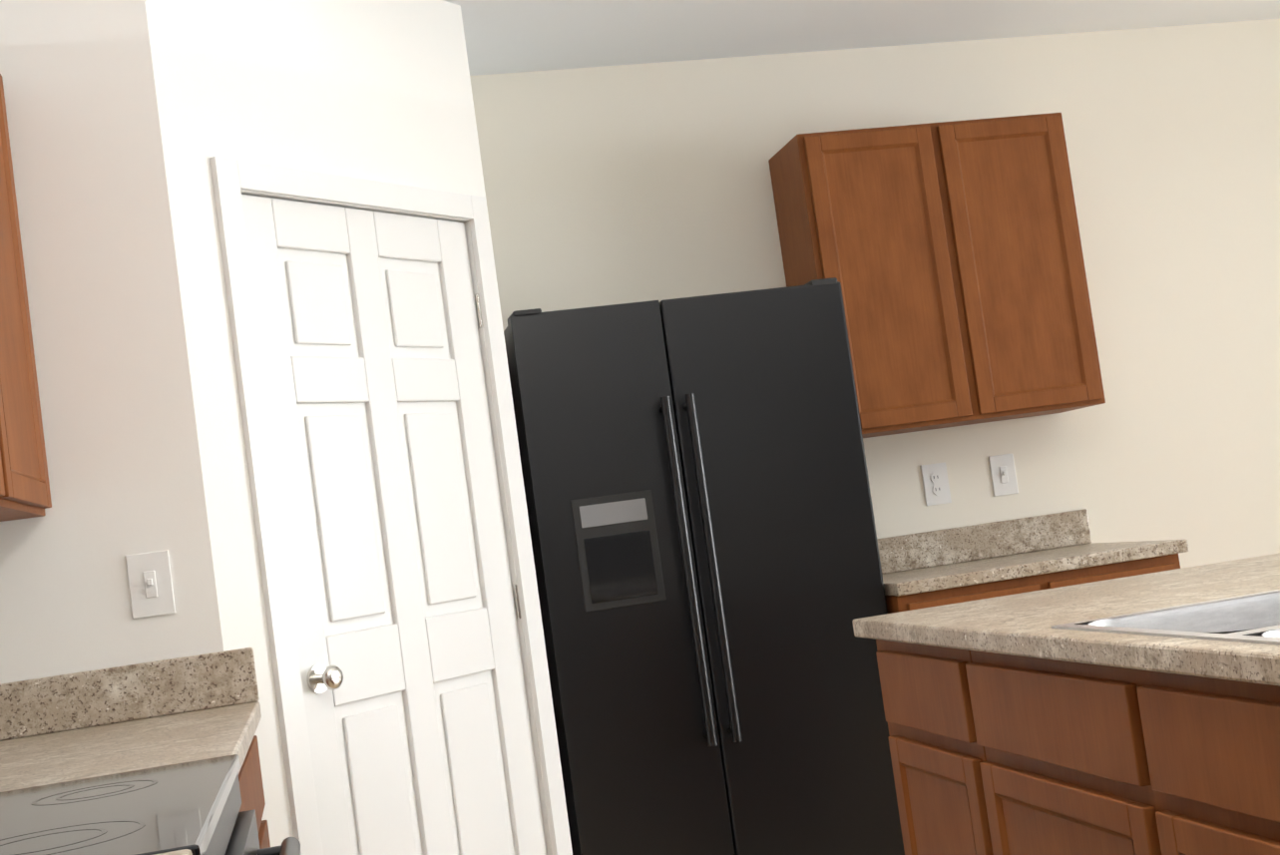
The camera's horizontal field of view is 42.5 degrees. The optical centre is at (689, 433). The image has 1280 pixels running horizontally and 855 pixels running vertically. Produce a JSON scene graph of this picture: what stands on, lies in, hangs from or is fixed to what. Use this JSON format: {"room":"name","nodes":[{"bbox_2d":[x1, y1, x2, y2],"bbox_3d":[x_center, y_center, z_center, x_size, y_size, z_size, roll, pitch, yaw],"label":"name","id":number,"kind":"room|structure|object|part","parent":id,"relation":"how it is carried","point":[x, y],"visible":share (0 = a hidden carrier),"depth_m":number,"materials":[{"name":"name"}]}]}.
{"room":"kitchen","nodes":[
{"label":"kitchen","id":0,"kind":"room"},
{"bbox_2d":[0,0,223,683],"bbox_3d":[-1.350,0.212,3.470,0.650,2.650,0.100,-7,-3,-13],"label":"wall","id":1,"kind":"structure","parent":0,"point":[123,456],"depth_m":3.48,"materials":[{"name":"white paint"}]},
{"bbox_2d":[0,647,259,739],"bbox_3d":[-1.249,0.550,3.399,0.687,0.115,0.019,-7,-3,-13],"label":"backsplash","id":2,"kind":"structure","parent":1,"relation":"attached to","point":[35,706],"depth_m":3.41,"materials":[{"name":"beige stone"}]},
{"bbox_2d":[125,549,175,618],"bbox_3d":[-1.130,0.317,3.450,0.086,0.134,0.018,-7,-3,-13],"label":"light switch","id":3,"kind":"object","parent":1,"relation":"attached to","point":[151,585],"visible":1,"depth_m":3.45,"materials":[{"name":"white plastic"}]},
{"bbox_2d":[144,0,572,851],"bbox_3d":[-0.777,0.161,3.989,0.100,2.650,1.100,-10,-4,32],"label":"wall","id":4,"kind":"structure","parent":0,"point":[376,90],"depth_m":3.77,"materials":[{"name":"white paint"}]},
{"bbox_2d":[210,156,572,854],"bbox_3d":[-0.704,0.426,4.017,0.116,2.110,0.950,-10,-4,32],"label":"door frame","id":5,"kind":"structure","parent":4,"relation":"attached to","point":[232,181],"depth_m":3.87,"materials":[{"name":"white wood"}]},
{"bbox_2d":[241,194,547,854],"bbox_3d":[-0.681,0.451,4.010,0.049,2.029,0.824,-10,-4,32],"label":"pantry door","id":6,"kind":"structure","parent":4,"relation":"in","point":[420,738],"depth_m":3.99,"materials":[{"name":"white wood"}]},
{"bbox_2d":[306,664,343,693],"bbox_3d":[-0.813,0.549,3.693,0.063,0.064,0.064,-10,-4,32],"label":"door knob","id":7,"kind":"object","parent":6,"relation":"attached to","point":[320,678],"depth_m":3.68,"materials":[{"name":"silver metal"}]},
{"bbox_3d":[-0.454,0.440,4.345,0.012,1.640,0.012,-7,-3,-13],"label":"pantry door hinge","id":8,"kind":"part","parent":6,"relation":"part of","materials":[{"name":"white paint"}]},
{"bbox_2d":[443,0,1279,75],"bbox_3d":[3.000,-1.856,2.045,9.100,0.100,8.030,-7,-3,-13],"label":"ceiling","id":9,"kind":"structure","parent":0,"point":[509,36],"depth_m":5.13,"materials":[{"name":"white paint"}]},
{"bbox_2d":[469,17,1279,568],"bbox_3d":[2.364,-0.170,5.835,9.000,2.650,0.100,-7,-3,-13],"label":"wall","id":10,"kind":"structure","parent":0,"point":[626,184],"depth_m":5.55,"materials":[{"name":"white paint"}]},
{"bbox_2d":[920,461,951,505],"bbox_3d":[0.811,0.167,5.399,0.086,0.134,0.010,-7,-3,-13],"label":"outlet","id":11,"kind":"object","parent":10,"relation":"attached to","point":[936,484],"visible":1,"depth_m":5.40,"materials":[{"name":"white plastic"}]},
{"bbox_2d":[768,112,1105,437],"bbox_3d":[0.789,-0.494,5.274,0.890,0.940,0.346,-7,-3,-13],"label":"upper cabinet","id":12,"kind":"object","parent":10,"relation":"attached to","point":[949,255],"visible":0.94,"depth_m":5.11,"materials":[{"name":"brown wood"}]},
{"bbox_2d":[988,452,1018,496],"bbox_3d":[1.044,0.137,5.449,0.086,0.134,0.018,-7,-3,-13],"label":"light switch","id":13,"kind":"object","parent":10,"relation":"attached to","point":[1003,474],"visible":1,"depth_m":5.45,"materials":[{"name":"white plastic"}]},
{"bbox_3d":[3.375,0.864,1.895,9.100,0.100,8.030,-7,-3,-13],"label":"floor","id":14,"kind":"structure","parent":0,"visible":0},
{"bbox_2d":[0,754,300,854],"bbox_3d":[-0.832,0.792,1.937,0.769,1.195,0.844,-7,-3,-13],"label":"range","id":15,"kind":"object","parent":14,"relation":"on","point":[194,807],"visible":1,"depth_m":2.00,"materials":[{"name":"black"}]},
{"bbox_3d":[-0.533,0.804,2.004,0.049,0.567,0.834,-7,-3,-13],"label":"door","id":16,"kind":"part","parent":15,"relation":"part of","materials":[{"name":"black"}]},
{"bbox_3d":[-0.513,0.573,2.028,0.059,0.028,0.762,-7,-3,-13],"label":"handle","id":17,"kind":"part","parent":15,"relation":"part of","materials":[{"name":"black"}]},
{"bbox_2d":[237,715,270,849],"bbox_3d":[-1.075,1.037,2.854,0.696,0.876,1.074,-7,-3,-13],"label":"base cabinet","id":18,"kind":"object","parent":14,"relation":"on","point":[249,773],"depth_m":3.10,"materials":[{"name":"brown wood"}]},
{"bbox_2d":[0,699,261,792],"bbox_3d":[-1.132,0.583,2.880,0.707,0.038,1.074,-7,-3,-13],"label":"countertop","id":19,"kind":"structure","parent":18,"relation":"on","point":[76,753],"depth_m":2.85,"materials":[{"name":"beige stone"}]},
{"bbox_2d":[154,849,192,854],"bbox_3d":[-0.707,0.421,1.004,0.707,0.038,1.077,-7,-3,-13],"label":"countertop","id":20,"kind":"structure","parent":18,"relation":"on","point":[186,851],"depth_m":1.59,"materials":[{"name":"beige stone"}]},
{"bbox_2d":[503,277,904,854],"bbox_3d":[0.041,0.519,4.850,0.970,1.812,0.618,-7,-3,-13],"label":"fridge","id":21,"kind":"object","parent":14,"relation":"on","point":[704,543],"visible":1,"depth_m":4.61,"materials":[{"name":"black metal"}]},
{"bbox_3d":[-0.181,0.499,4.585,0.424,1.715,0.074,-7,-3,-13],"label":"door","id":22,"kind":"part","parent":21,"relation":"part of","materials":[{"name":"black metal"}]},
{"bbox_3d":[0.028,0.376,4.576,0.096,0.970,0.068,-7,-3,-13],"label":"handle","id":23,"kind":"part","parent":21,"relation":"part of","materials":[{"name":"black metal"}]},
{"bbox_3d":[0.289,0.440,4.700,0.540,1.715,0.068,-7,-3,-13],"label":"door","id":24,"kind":"part","parent":21,"relation":"part of","materials":[{"name":"black metal"}]},
{"bbox_2d":[876,508,1188,613],"bbox_3d":[1.019,0.792,5.066,0.922,1.030,0.637,-7,-3,-13],"label":"base cabinet","id":25,"kind":"object","parent":14,"relation":"on","point":[931,569],"visible":0.1,"depth_m":4.92,"materials":[{"name":"beige stone"}]},
{"bbox_2d":[853,632,1279,854],"bbox_3d":[1.036,0.708,2.167,0.656,0.876,2.700,-7,-3,-13],"label":"kitchen island","id":26,"kind":"object","parent":14,"relation":"on","point":[1138,714],"depth_m":2.54,"materials":[{"name":"brown wood"}]},
{"bbox_2d":[852,552,1279,676],"bbox_3d":[1.173,0.228,2.203,1.060,0.038,2.870,-7,-3,-13],"label":"island countertop","id":27,"kind":"structure","parent":26,"relation":"on","point":[1018,621],"depth_m":2.95,"materials":[{"name":"beige stone"}]},
{"bbox_2d":[1047,584,1279,644],"bbox_3d":[0.986,0.319,2.230,0.580,0.172,1.000,-7,-3,-13],"label":"sink","id":28,"kind":"object","parent":27,"relation":"in","point":[1253,615],"depth_m":2.68,"materials":[{"name":"silver metal"}]},
{"bbox_3d":[-1.159,0.046,0.940,0.100,2.650,8.030,-7,-3,-13],"label":"wall","id":29,"kind":"structure","parent":0,"visible":0},
{"bbox_2d":[0,305,23,516],"bbox_3d":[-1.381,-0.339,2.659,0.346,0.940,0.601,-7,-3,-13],"label":"door","id":30,"kind":"structure","parent":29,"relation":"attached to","point":[11,483],"depth_m":3.05,"materials":[{"name":"brown wood"}]},
{"bbox_2d":[0,73,51,521],"bbox_3d":[-1.485,-0.300,3.118,0.346,0.940,0.603,-7,-3,-13],"label":"upper cabinet","id":31,"kind":"object","parent":29,"relation":"attached to","point":[25,492],"depth_m":3.32,"materials":[{"name":"brown wood"}]}
]}

